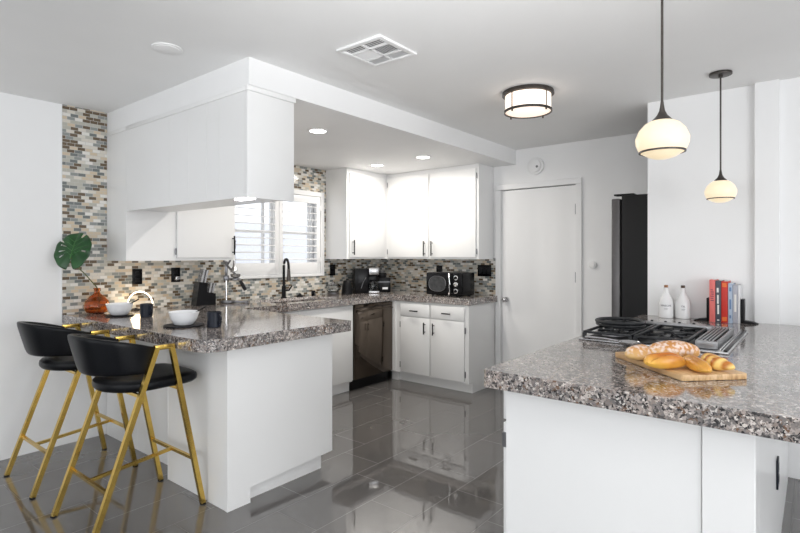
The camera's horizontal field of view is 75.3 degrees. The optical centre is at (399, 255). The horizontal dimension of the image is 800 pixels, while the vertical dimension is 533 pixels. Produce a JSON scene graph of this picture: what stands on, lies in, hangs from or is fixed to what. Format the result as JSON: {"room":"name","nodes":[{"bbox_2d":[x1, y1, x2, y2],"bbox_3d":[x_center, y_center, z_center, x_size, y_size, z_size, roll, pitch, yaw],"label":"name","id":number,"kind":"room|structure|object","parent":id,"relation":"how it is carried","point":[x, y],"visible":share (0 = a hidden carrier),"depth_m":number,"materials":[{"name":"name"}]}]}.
{"room":"kitchen","nodes":[
{"label":"kitchen","id":0,"kind":"room"},
{"bbox_2d":[0,92,314,460],"bbox_3d":[-2.579,0.140,3.640,0.150,2.440,7.650,0,0,39],"label":"wall","id":1,"kind":"structure","parent":0,"point":[30,129],"depth_m":3.57,"materials":[{"name":"paint"}]},
{"bbox_2d":[61,104,61,323],"bbox_3d":[-2.420,-0.295,3.709,0.010,1.570,0.005,0,0,39],"label":"trim","id":2,"kind":"structure","parent":1,"relation":"attached to","point":[61,104],"depth_m":3.70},
{"bbox_2d":[132,269,141,284],"bbox_3d":[-2.084,0.170,4.115,0.010,0.122,0.078,0,0,39],"label":"wall outlet","id":3,"kind":"object","parent":1,"relation":"attached to","point":[136,273],"visible":1,"depth_m":4.11,"materials":[{"name":"black plastic"}]},
{"bbox_2d":[107,131,234,260],"bbox_3d":[-1.799,-0.444,4.176,0.377,0.972,0.898,0,0,39],"label":"upper cabinet","id":4,"kind":"object","parent":1,"relation":"attached to","point":[209,233],"visible":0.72,"depth_m":3.94,"materials":[{"name":"white paint"}]},
{"bbox_2d":[171,267,179,281],"bbox_3d":[-1.869,0.165,4.349,0.052,0.122,0.078,0,0,39],"label":"wall outlet","id":5,"kind":"object","parent":1,"relation":"attached to","point":[175,272],"visible":1,"depth_m":4.35,"materials":[{"name":"black plastic"}]},
{"bbox_2d":[62,104,381,313],"bbox_3d":[-1.318,-0.328,5.084,0.008,1.504,3.519,0,0,39],"label":"backsplash","id":6,"kind":"structure","parent":1,"relation":"attached to","point":[84,139],"depth_m":3.94,"materials":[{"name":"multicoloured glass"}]},
{"bbox_2d":[224,189,323,278],"bbox_3d":[-1.264,-0.229,5.236,0.153,0.903,1.214,0,0,39],"label":"window","id":7,"kind":"structure","parent":1,"relation":"in","point":[244,211],"depth_m":5.35,"materials":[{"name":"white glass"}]},
{"bbox_2d":[230,201,278,275],"bbox_3d":[-1.399,-0.218,4.984,0.072,0.817,0.558,0,0,39],"label":"window shutter","id":8,"kind":"object","parent":7,"relation":"attached to","point":[243,268],"visible":0.59,"depth_m":5.05,"materials":[{"name":"white wood"}]},
{"bbox_2d":[279,194,320,273],"bbox_3d":[-1.047,-0.218,5.422,0.072,0.817,0.558,0,0,39],"label":"window shutter","id":9,"kind":"object","parent":7,"relation":"attached to","point":[295,267],"visible":0.87,"depth_m":5.43,"materials":[{"name":"white wood"}]},
{"bbox_2d":[330,264,334,275],"bbox_3d":[-0.750,0.165,5.777,0.010,0.122,0.078,0,0,39],"label":"wall outlet","id":10,"kind":"object","parent":1,"relation":"attached to","point":[332,267],"visible":1,"depth_m":5.77,"materials":[{"name":"black plastic"}]},
{"bbox_2d":[326,168,386,258],"bbox_3d":[-0.370,-0.444,5.957,0.377,0.972,0.953,0,0,39],"label":"upper cabinet","id":11,"kind":"object","parent":1,"relation":"attached to","point":[356,200],"visible":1,"depth_m":5.66,"materials":[{"name":"white paint"}]},
{"bbox_2d":[107,57,515,174],"bbox_3d":[-0.521,-1.005,4.639,1.808,0.150,3.215,0,0,39],"label":"ceiling","id":12,"kind":"structure","parent":0,"point":[363,132],"depth_m":3.86,"materials":[{"name":"paint"}]},
{"bbox_2d":[106,84,295,211],"bbox_3d":[-1.422,-0.621,3.507,1.798,0.617,0.338,0,0,39],"label":"upper cabinet","id":13,"kind":"object","parent":12,"relation":"hanging from","point":[233,147],"visible":1,"depth_m":3.06,"materials":[{"name":"white paint"}]},
{"bbox_2d":[234,197,255,200],"bbox_3d":[-0.874,-0.321,2.926,0.140,0.017,0.045,0,0,39],"label":"light","id":14,"kind":"object","parent":13,"relation":"attached to","point":[245,198],"depth_m":2.91,"materials":[{"name":"white plastic"}]},
{"bbox_2d":[307,128,328,133],"bbox_3d":[-0.612,-0.926,3.874,0.164,0.005,0.164,0,0,39],"label":"recessed light","id":15,"kind":"object","parent":12,"relation":"in","point":[312,130],"visible":1,"depth_m":3.85,"materials":[{"name":"white plastic"}]},
{"bbox_2d":[369,164,384,166],"bbox_3d":[-0.237,-0.926,5.350,0.164,0.005,0.164,0,0,39],"label":"recessed light","id":16,"kind":"object","parent":12,"relation":"in","point":[373,165],"visible":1,"depth_m":5.35,"materials":[{"name":"white plastic"}]},
{"bbox_2d":[415,155,430,158],"bbox_3d":[0.218,-0.926,4.910,0.164,0.005,0.164,0,0,39],"label":"recessed light","id":17,"kind":"object","parent":12,"relation":"in","point":[420,156],"visible":1,"depth_m":4.91,"materials":[{"name":"white plastic"}]},
{"bbox_2d":[0,0,799,149],"bbox_3d":[0.358,-1.130,1.187,7.500,0.100,7.500,0,0,39],"label":"ceiling","id":18,"kind":"structure","parent":0,"point":[600,59],"depth_m":2.74,"materials":[{"name":"paint"}]},
{"bbox_2d":[151,42,182,54],"bbox_3d":[-1.214,-1.075,2.704,0.152,0.010,0.152,0,0,39],"label":"ceiling speaker","id":19,"kind":"object","parent":18,"relation":"attached to","point":[161,47],"visible":1,"depth_m":2.68,"materials":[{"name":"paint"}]},
{"bbox_2d":[336,34,416,67],"bbox_3d":[-0.122,-1.073,2.739,0.304,0.013,0.304,0,0,39],"label":"ceiling vent","id":20,"kind":"object","parent":18,"relation":"in","point":[377,50],"visible":1,"depth_m":2.73,"materials":[{"name":"white metal"}]},
{"bbox_2d":[502,84,553,119],"bbox_3d":[0.847,-1.005,3.433,0.336,0.148,0.336,0,0,39],"label":"flush ceiling light","id":21,"kind":"object","parent":18,"relation":"attached to","point":[526,101],"visible":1,"depth_m":3.33,"materials":[{"name":"white glass"}]},
{"bbox_2d":[635,0,689,159],"bbox_3d":[0.968,-0.717,1.916,0.182,0.724,0.182,0,0,39],"label":"pendant lamp","id":22,"kind":"object","parent":18,"relation":"hanging from","point":[664,137],"visible":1,"depth_m":1.86,"materials":[{"name":"white glass"}]},
{"bbox_2d":[704,70,736,202],"bbox_3d":[1.899,-0.695,3.073,0.167,0.768,0.167,0,0,39],"label":"pendant lamp","id":23,"kind":"object","parent":18,"relation":"hanging from","point":[721,190],"visible":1,"depth_m":3.04,"materials":[{"name":"white glass"}]},
{"bbox_2d":[0,370,799,532],"bbox_3d":[0.405,1.410,1.246,7.500,0.100,7.650,0,0,39],"label":"floor","id":24,"kind":"structure","parent":0,"point":[405,456],"depth_m":3.05,"materials":[{"name":"tile"}]},
{"bbox_2d":[4,321,137,499],"bbox_3d":[-2.060,0.877,3.268,0.502,0.965,0.599,0,0,39],"label":"bar stool","id":25,"kind":"object","parent":24,"relation":"on","point":[50,342],"visible":0.87,"depth_m":3.08,"materials":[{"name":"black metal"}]},
{"bbox_2d":[50,333,205,532],"bbox_3d":[-1.436,0.877,2.767,0.502,0.965,0.599,0,0,39],"label":"bar stool","id":26,"kind":"object","parent":24,"relation":"on","point":[130,368],"visible":1,"depth_m":2.62,"materials":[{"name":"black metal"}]},
{"bbox_2d":[107,334,331,512],"bbox_3d":[-1.367,0.925,3.594,1.776,0.870,0.761,0,0,39],"label":"base cabinet","id":27,"kind":"object","parent":24,"relation":"on","point":[260,417],"visible":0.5,"depth_m":2.98,"materials":[{"name":"white paint"}]},
{"bbox_2d":[281,305,352,395],"bbox_3d":[-1.144,0.925,4.804,0.612,0.870,1.412,0,0,39],"label":"base cabinet","id":28,"kind":"object","parent":24,"relation":"on","point":[342,343],"visible":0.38,"depth_m":5.03,"materials":[{"name":"white paint"}]},
{"bbox_2d":[349,301,392,390],"bbox_3d":[-0.477,0.927,5.566,0.617,0.866,0.592,0,0,39],"label":"dishwasher","id":29,"kind":"object","parent":24,"relation":"on","point":[372,322],"visible":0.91,"depth_m":5.37,"materials":[{"name":"black metal"}]},
{"bbox_2d":[391,300,494,392],"bbox_3d":[0.427,0.925,5.552,1.005,0.870,0.584,0,0,39],"label":"base cabinet","id":30,"kind":"object","parent":24,"relation":"on","point":[449,346],"visible":0.99,"depth_m":5.28,"materials":[{"name":"white paint"}]},
{"bbox_2d":[62,290,496,352],"bbox_3d":[-0.591,0.457,4.500,1.871,0.065,3.519,0,0,39],"label":"countertop","id":31,"kind":"structure","parent":30,"relation":"on","point":[258,322],"depth_m":3.37,"materials":[{"name":"stone"}]},
{"bbox_2d":[83,288,109,313],"bbox_3d":[-2.200,0.331,3.765,0.172,0.185,0.172,0,0,39],"label":"vase","id":32,"kind":"object","parent":31,"relation":"on","point":[95,303],"visible":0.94,"depth_m":3.71,"materials":[{"name":"orange glass"}]},
{"bbox_2d":[54,233,97,287],"bbox_3d":[-2.217,0.127,3.612,0.205,0.566,0.287,0,0,39],"label":"leaf","id":33,"kind":"object","parent":32,"relation":"in","point":[74,243],"visible":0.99,"depth_m":3.56,"materials":[{"name":"green plant"}]},
{"bbox_2d":[105,313,133,316],"bbox_3d":[-1.958,0.420,3.622,0.184,0.008,0.184,0,0,39],"label":"plate","id":34,"kind":"object","parent":31,"relation":"on","point":[129,314],"visible":0.8,"depth_m":3.59,"materials":[{"name":"ceramic"}]},
{"bbox_2d":[105,302,133,314],"bbox_3d":[-1.958,0.376,3.622,0.176,0.079,0.176,0,0,39],"label":"bowl","id":35,"kind":"object","parent":34,"relation":"on","point":[120,308],"visible":0.99,"depth_m":3.57,"materials":[{"name":"white ceramic"}]},
{"bbox_2d":[128,291,152,310],"bbox_3d":[-1.998,0.350,3.988,0.200,0.148,0.070,0,0,0],"label":"lamp","id":36,"kind":"object","parent":31,"relation":"on","point":[134,309],"visible":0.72,"depth_m":3.98,"materials":[{"name":"white plastic"}]},
{"bbox_2d":[140,303,152,317],"bbox_3d":[-1.739,0.379,3.557,0.083,0.091,0.101,0,0,-23],"label":"mug","id":37,"kind":"object","parent":31,"relation":"on","point":[146,309],"visible":1,"depth_m":3.53,"materials":[{"name":"black ceramic"}]},
{"bbox_2d":[163,322,203,327],"bbox_3d":[-1.295,0.420,3.110,0.230,0.008,0.230,0,0,39],"label":"plate","id":38,"kind":"object","parent":31,"relation":"on","point":[196,324],"visible":0.76,"depth_m":3.08,"materials":[{"name":"ceramic"}]},
{"bbox_2d":[168,310,199,325],"bbox_3d":[-1.295,0.376,3.110,0.176,0.079,0.176,0,0,39],"label":"bowl","id":39,"kind":"object","parent":38,"relation":"on","point":[178,317],"visible":0.96,"depth_m":3.05,"materials":[{"name":"white ceramic"}]},
{"bbox_2d":[191,281,215,305],"bbox_3d":[-1.675,0.324,4.422,0.170,0.200,0.110,0,0,-43],"label":"knife block","id":40,"kind":"object","parent":31,"relation":"on","point":[200,296],"visible":0.95,"depth_m":4.37,"materials":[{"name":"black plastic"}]},
{"bbox_2d":[200,269,204,281],"bbox_3d":[-1.667,0.178,4.383,0.041,0.124,0.019,0,0,-43],"label":"knife","id":41,"kind":"object","parent":40,"relation":"in","point":[203,272],"visible":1,"depth_m":4.38,"materials":[{"name":"metal"}]},
{"bbox_2d":[203,270,208,282],"bbox_3d":[-1.647,0.184,4.402,0.040,0.119,0.019,0,0,-43],"label":"knife","id":42,"kind":"object","parent":40,"relation":"in","point":[206,273],"visible":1,"depth_m":4.40,"materials":[{"name":"metal"}]},
{"bbox_2d":[207,311,221,327],"bbox_3d":[-1.092,0.379,3.051,0.083,0.091,0.101,0,0,-23],"label":"mug","id":43,"kind":"object","parent":31,"relation":"on","point":[214,318],"visible":1,"depth_m":3.02,"materials":[{"name":"black ceramic"}]},
{"bbox_2d":[220,239,248,302],"bbox_3d":[-1.454,0.141,4.583,0.230,0.567,0.110,0,0,-1],"label":"press","id":44,"kind":"object","parent":31,"relation":"on","point":[234,269],"visible":0.84,"depth_m":4.57,"materials":[{"name":"metal"}]},
{"bbox_2d":[230,274,240,277],"bbox_3d":[-1.454,0.184,4.583,0.088,0.036,0.088,0,0,-1],"label":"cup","id":45,"kind":"object","parent":44,"relation":"on","point":[232,275],"depth_m":4.55,"materials":[{"name":"metal"}]},
{"bbox_2d":[281,258,291,297],"bbox_3d":[-1.094,0.225,5.122,0.119,0.397,0.183,0,0,-33],"label":"tap","id":46,"kind":"object","parent":31,"relation":"on","point":[284,289],"visible":0.98,"depth_m":5.14,"materials":[{"name":"black metal"}]},
{"bbox_2d":[327,281,340,294],"bbox_3d":[-0.699,0.351,5.531,0.159,0.146,0.132,0,0,-17],"label":"glass teapot","id":47,"kind":"object","parent":31,"relation":"on","point":[333,288],"visible":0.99,"depth_m":5.48,"materials":[{"name":"glass"}]},
{"bbox_2d":[341,279,353,294],"bbox_3d":[-0.575,0.338,5.625,0.124,0.172,0.216,0,0,39],"label":"gooseneck kettle","id":48,"kind":"object","parent":31,"relation":"on","point":[347,286],"visible":1,"depth_m":5.58,"materials":[{"name":"black metal"}]},
{"bbox_2d":[352,267,378,293],"bbox_3d":[-0.382,0.281,5.826,0.280,0.285,0.261,0,0,-13],"label":"coffee maker","id":49,"kind":"object","parent":31,"relation":"on","point":[365,279],"visible":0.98,"depth_m":5.74,"materials":[{"name":"black plastic"}]},
{"bbox_2d":[377,270,390,291],"bbox_3d":[-0.189,0.301,6.018,0.144,0.246,0.184,0,0,-9],"label":"coffee grinder","id":50,"kind":"object","parent":31,"relation":"on","point":[384,283],"visible":0.86,"depth_m":5.93,"materials":[{"name":"black plastic"}]},
{"bbox_2d":[426,272,473,296],"bbox_3d":[0.516,0.301,5.423,0.440,0.245,0.291,0,0,39],"label":"microwave","id":51,"kind":"object","parent":31,"relation":"on","point":[460,284],"visible":1,"depth_m":5.32,"materials":[{"name":"black plastic"}]},
{"bbox_2d":[612,193,647,317],"bbox_3d":[2.133,0.438,4.007,0.760,1.805,0.700,0,0,39],"label":"refrigerator","id":52,"kind":"object","parent":24,"relation":"on","point":[629,213],"visible":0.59,"depth_m":3.88,"materials":[{"name":"black metal"}]},
{"bbox_2d":[502,391,787,532],"bbox_3d":[1.369,0.925,2.560,0.801,0.870,2.158,0,0,39],"label":"kitchen island","id":53,"kind":"object","parent":24,"relation":"on","point":[569,467],"visible":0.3,"depth_m":1.72,"materials":[{"name":"white paint"}]},
{"bbox_2d":[484,315,799,443],"bbox_3d":[1.687,0.457,2.278,1.713,0.065,2.273,0,0,39],"label":"island countertop","id":54,"kind":"structure","parent":53,"relation":"on","point":[766,404],"depth_m":1.74,"materials":[{"name":"stone"}]},
{"bbox_2d":[585,336,639,345],"bbox_3d":[1.002,0.409,2.463,0.258,0.026,0.096,0,0,39],"label":"whisk","id":55,"kind":"object","parent":54,"relation":"on","point":[622,342],"visible":0.9,"depth_m":2.45,"materials":[{"name":"metal"}]},
{"bbox_2d":[579,320,747,354],"bbox_3d":[1.398,0.396,2.715,0.640,0.055,0.815,0,0,39],"label":"gas cooktop","id":56,"kind":"object","parent":54,"relation":"in","point":[708,338],"visible":0.9,"depth_m":2.56,"materials":[{"name":"metal"}]},
{"bbox_2d":[595,317,645,327],"bbox_3d":[1.183,0.361,2.788,0.255,0.032,0.255,0,0,39],"label":"pan","id":57,"kind":"object","parent":56,"relation":"on","point":[627,322],"visible":1,"depth_m":2.73,"materials":[{"name":"metal"}]},
{"bbox_2d":[579,331,747,354],"bbox_3d":[1.398,0.418,2.715,0.640,0.009,0.815,0,0,39],"label":"tray","id":58,"kind":"object","parent":56,"relation":"on","point":[725,348],"depth_m":2.50,"materials":[{"name":"metal"}]},
{"bbox_2d":[695,326,733,349],"bbox_3d":[1.530,0.395,2.510,0.088,0.034,0.580,0,0,39],"label":"vent","id":59,"kind":"object","parent":56,"relation":"attached to","point":[716,337],"depth_m":2.41,"materials":[{"name":"silver metal"}]},
{"bbox_2d":[658,285,673,317],"bbox_3d":[1.814,0.314,3.538,0.093,0.221,0.094,0,0,27],"label":"bottle","id":60,"kind":"object","parent":54,"relation":"on","point":[665,305],"visible":1,"depth_m":3.51,"materials":[{"name":"beige ceramic"}]},
{"bbox_2d":[615,352,746,380],"bbox_3d":[1.041,0.413,1.966,0.245,0.020,0.430,0,0,-7],"label":"board","id":61,"kind":"object","parent":54,"relation":"on","point":[684,373],"visible":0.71,"depth_m":1.77,"materials":[{"name":"brown wood"}]},
{"bbox_2d":[625,344,651,359],"bbox_3d":[0.921,0.373,1.993,0.120,0.059,0.074,0,0,-17],"label":"bread loaf","id":62,"kind":"object","parent":61,"relation":"on","point":[635,352],"visible":0.84,"depth_m":1.97,"materials":[{"name":"brown food"}]},
{"bbox_2d":[644,352,685,368],"bbox_3d":[0.940,0.374,1.841,0.150,0.058,0.069,0,0,-2],"label":"bread roll","id":63,"kind":"object","parent":61,"relation":"on","point":[663,360],"visible":1,"depth_m":1.82,"materials":[{"name":"orange food"}]},
{"bbox_2d":[649,340,699,356],"bbox_3d":[1.052,0.365,1.995,0.205,0.074,0.096,0,0,-3],"label":"bread loaf","id":64,"kind":"object","parent":61,"relation":"on","point":[682,348],"visible":0.54,"depth_m":1.97,"materials":[{"name":"brown food"}]},
{"bbox_2d":[683,355,711,372],"bbox_3d":[1.039,0.380,1.819,0.063,0.045,0.200,0,0,9],"label":"bread roll","id":65,"kind":"object","parent":61,"relation":"on","point":[694,363],"visible":0.91,"depth_m":1.77,"materials":[{"name":"orange food"}]},
{"bbox_2d":[701,353,734,370],"bbox_3d":[1.115,0.377,1.846,0.070,0.052,0.165,0,0,6],"label":"croissant","id":66,"kind":"object","parent":61,"relation":"on","point":[716,362],"visible":0.81,"depth_m":1.79,"materials":[{"name":"food"}]},
{"bbox_2d":[675,285,690,318],"bbox_3d":[1.899,0.314,3.482,0.093,0.221,0.094,0,0,27],"label":"bottle","id":67,"kind":"object","parent":54,"relation":"on","point":[682,304],"visible":1,"depth_m":3.45,"materials":[{"name":"white ceramic"}]},
{"bbox_2d":[694,297,708,320],"bbox_3d":[1.970,0.349,3.378,0.090,0.150,0.085,0,0,39],"label":"bookend","id":68,"kind":"object","parent":54,"relation":"on","point":[707,299],"visible":0.77,"depth_m":3.33,"materials":[{"name":"black metal"}]},
{"bbox_2d":[709,279,718,321],"bbox_3d":[2.030,0.290,3.353,0.032,0.268,0.149,0,0,39],"label":"book","id":69,"kind":"object","parent":54,"relation":"on","point":[711,281],"visible":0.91,"depth_m":3.30,"materials":[{"name":"paper"}]},
{"bbox_2d":[715,280,723,321],"bbox_3d":[2.055,0.293,3.333,0.030,0.262,0.149,0,0,39],"label":"book","id":70,"kind":"object","parent":54,"relation":"on","point":[718,282],"visible":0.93,"depth_m":3.28,"materials":[{"name":"paper"}]},
{"bbox_2d":[721,280,730,322],"bbox_3d":[2.082,0.294,3.312,0.035,0.260,0.149,0,0,39],"label":"book","id":71,"kind":"object","parent":54,"relation":"on","point":[724,284],"visible":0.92,"depth_m":3.25,"materials":[{"name":"paper"}]},
{"bbox_2d":[728,282,734,322],"bbox_3d":[2.106,0.300,3.292,0.024,0.248,0.149,0,0,39],"label":"book","id":72,"kind":"object","parent":54,"relation":"on","point":[730,285],"visible":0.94,"depth_m":3.23,"materials":[{"name":"paper"}]},
{"bbox_2d":[733,284,740,323],"bbox_3d":[2.127,0.304,3.276,0.026,0.240,0.149,0,0,39],"label":"book","id":73,"kind":"object","parent":54,"relation":"on","point":[735,286],"visible":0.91,"depth_m":3.22,"materials":[{"name":"paper"}]},
{"bbox_2d":[734,294,735,311],"bbox_3d":[2.080,0.298,3.218,0.011,0.108,0.001,0,0,39],"label":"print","id":74,"kind":"object","parent":73,"relation":"attached to","point":[734,294],"depth_m":3.22,"materials":[{"name":"paper"}]},
{"bbox_2d":[738,285,741,323],"bbox_3d":[2.142,0.306,3.264,0.009,0.236,0.148,0,0,39],"label":"book","id":75,"kind":"object","parent":54,"relation":"on","point":[739,286],"visible":0.87,"depth_m":3.21,"materials":[{"name":"paper"}]},
{"bbox_2d":[741,299,758,324],"bbox_3d":[2.170,0.349,3.218,0.090,0.150,0.085,0,0,39],"label":"bookend","id":76,"kind":"object","parent":54,"relation":"on","point":[743,321],"visible":1,"depth_m":3.21,"materials":[{"name":"black metal"}]},
{"bbox_2d":[776,456,778,489],"bbox_3d":[1.633,0.940,2.241,0.009,0.124,0.076,0,0,39],"label":"handle","id":77,"kind":"object","parent":53,"relation":"attached to","point":[777,460],"visible":1,"depth_m":2.21,"materials":[{"name":"black metal"}]},
{"bbox_2d":[493,133,647,334],"bbox_3d":[2.752,0.140,4.171,7.500,2.440,0.150,0,0,39],"label":"wall","id":78,"kind":"structure","parent":0,"point":[607,167],"depth_m":4.82,"materials":[{"name":"paint"}]},
{"bbox_2d":[382,258,494,294],"bbox_3d":[0.406,0.227,5.951,1.597,0.394,0.008,0,0,39],"label":"backsplash","id":79,"kind":"structure","parent":78,"relation":"attached to","point":[405,274],"depth_m":6.04,"materials":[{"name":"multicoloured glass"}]},
{"bbox_2d":[436,266,441,271],"bbox_3d":[0.447,0.180,5.906,0.080,0.122,0.010,0,0,39],"label":"wall outlet","id":80,"kind":"object","parent":78,"relation":"attached to","point":[438,268],"visible":0.57,"depth_m":5.91,"materials":[{"name":"black plastic"}]},
{"bbox_2d":[387,163,492,258],"bbox_3d":[0.398,-0.444,5.725,1.218,0.972,0.354,0,0,39],"label":"upper cabinet","id":81,"kind":"object","parent":78,"relation":"attached to","point":[440,213],"visible":1,"depth_m":5.51,"materials":[{"name":"white paint"}]},
{"bbox_2d":[478,265,490,276],"bbox_3d":[0.901,0.165,5.542,0.165,0.122,0.010,0,0,39],"label":"light switch","id":82,"kind":"object","parent":78,"relation":"attached to","point":[483,270],"visible":1,"depth_m":5.54,"materials":[{"name":"black plastic"}]},
{"bbox_2d":[528,157,543,174],"bbox_3d":[1.349,-0.890,5.171,0.170,0.170,0.046,0,0,39],"label":"smoke detector","id":83,"kind":"object","parent":78,"relation":"attached to","point":[535,165],"visible":1,"depth_m":5.16,"materials":[{"name":"plastic"}]},
{"bbox_2d":[495,177,581,364],"bbox_3d":[1.362,0.312,5.177,0.908,2.095,0.139,0,0,39],"label":"door","id":84,"kind":"structure","parent":78,"relation":"in","point":[538,231],"depth_m":5.19,"materials":[{"name":"wood"}]},
{"bbox_2d":[589,261,596,268],"bbox_3d":[1.792,0.090,4.828,0.072,0.072,0.026,0,0,39],"label":"button","id":85,"kind":"object","parent":78,"relation":"attached to","point":[592,264],"visible":1,"depth_m":4.82,"materials":[{"name":"paint"}]},
{"bbox_2d":[648,77,799,478],"bbox_3d":[3.429,0.140,2.393,4.219,2.440,0.155,0,0,39],"label":"wall partition","id":86,"kind":"structure","parent":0,"point":[751,240],"depth_m":3.35,"materials":[{"name":"paint"}]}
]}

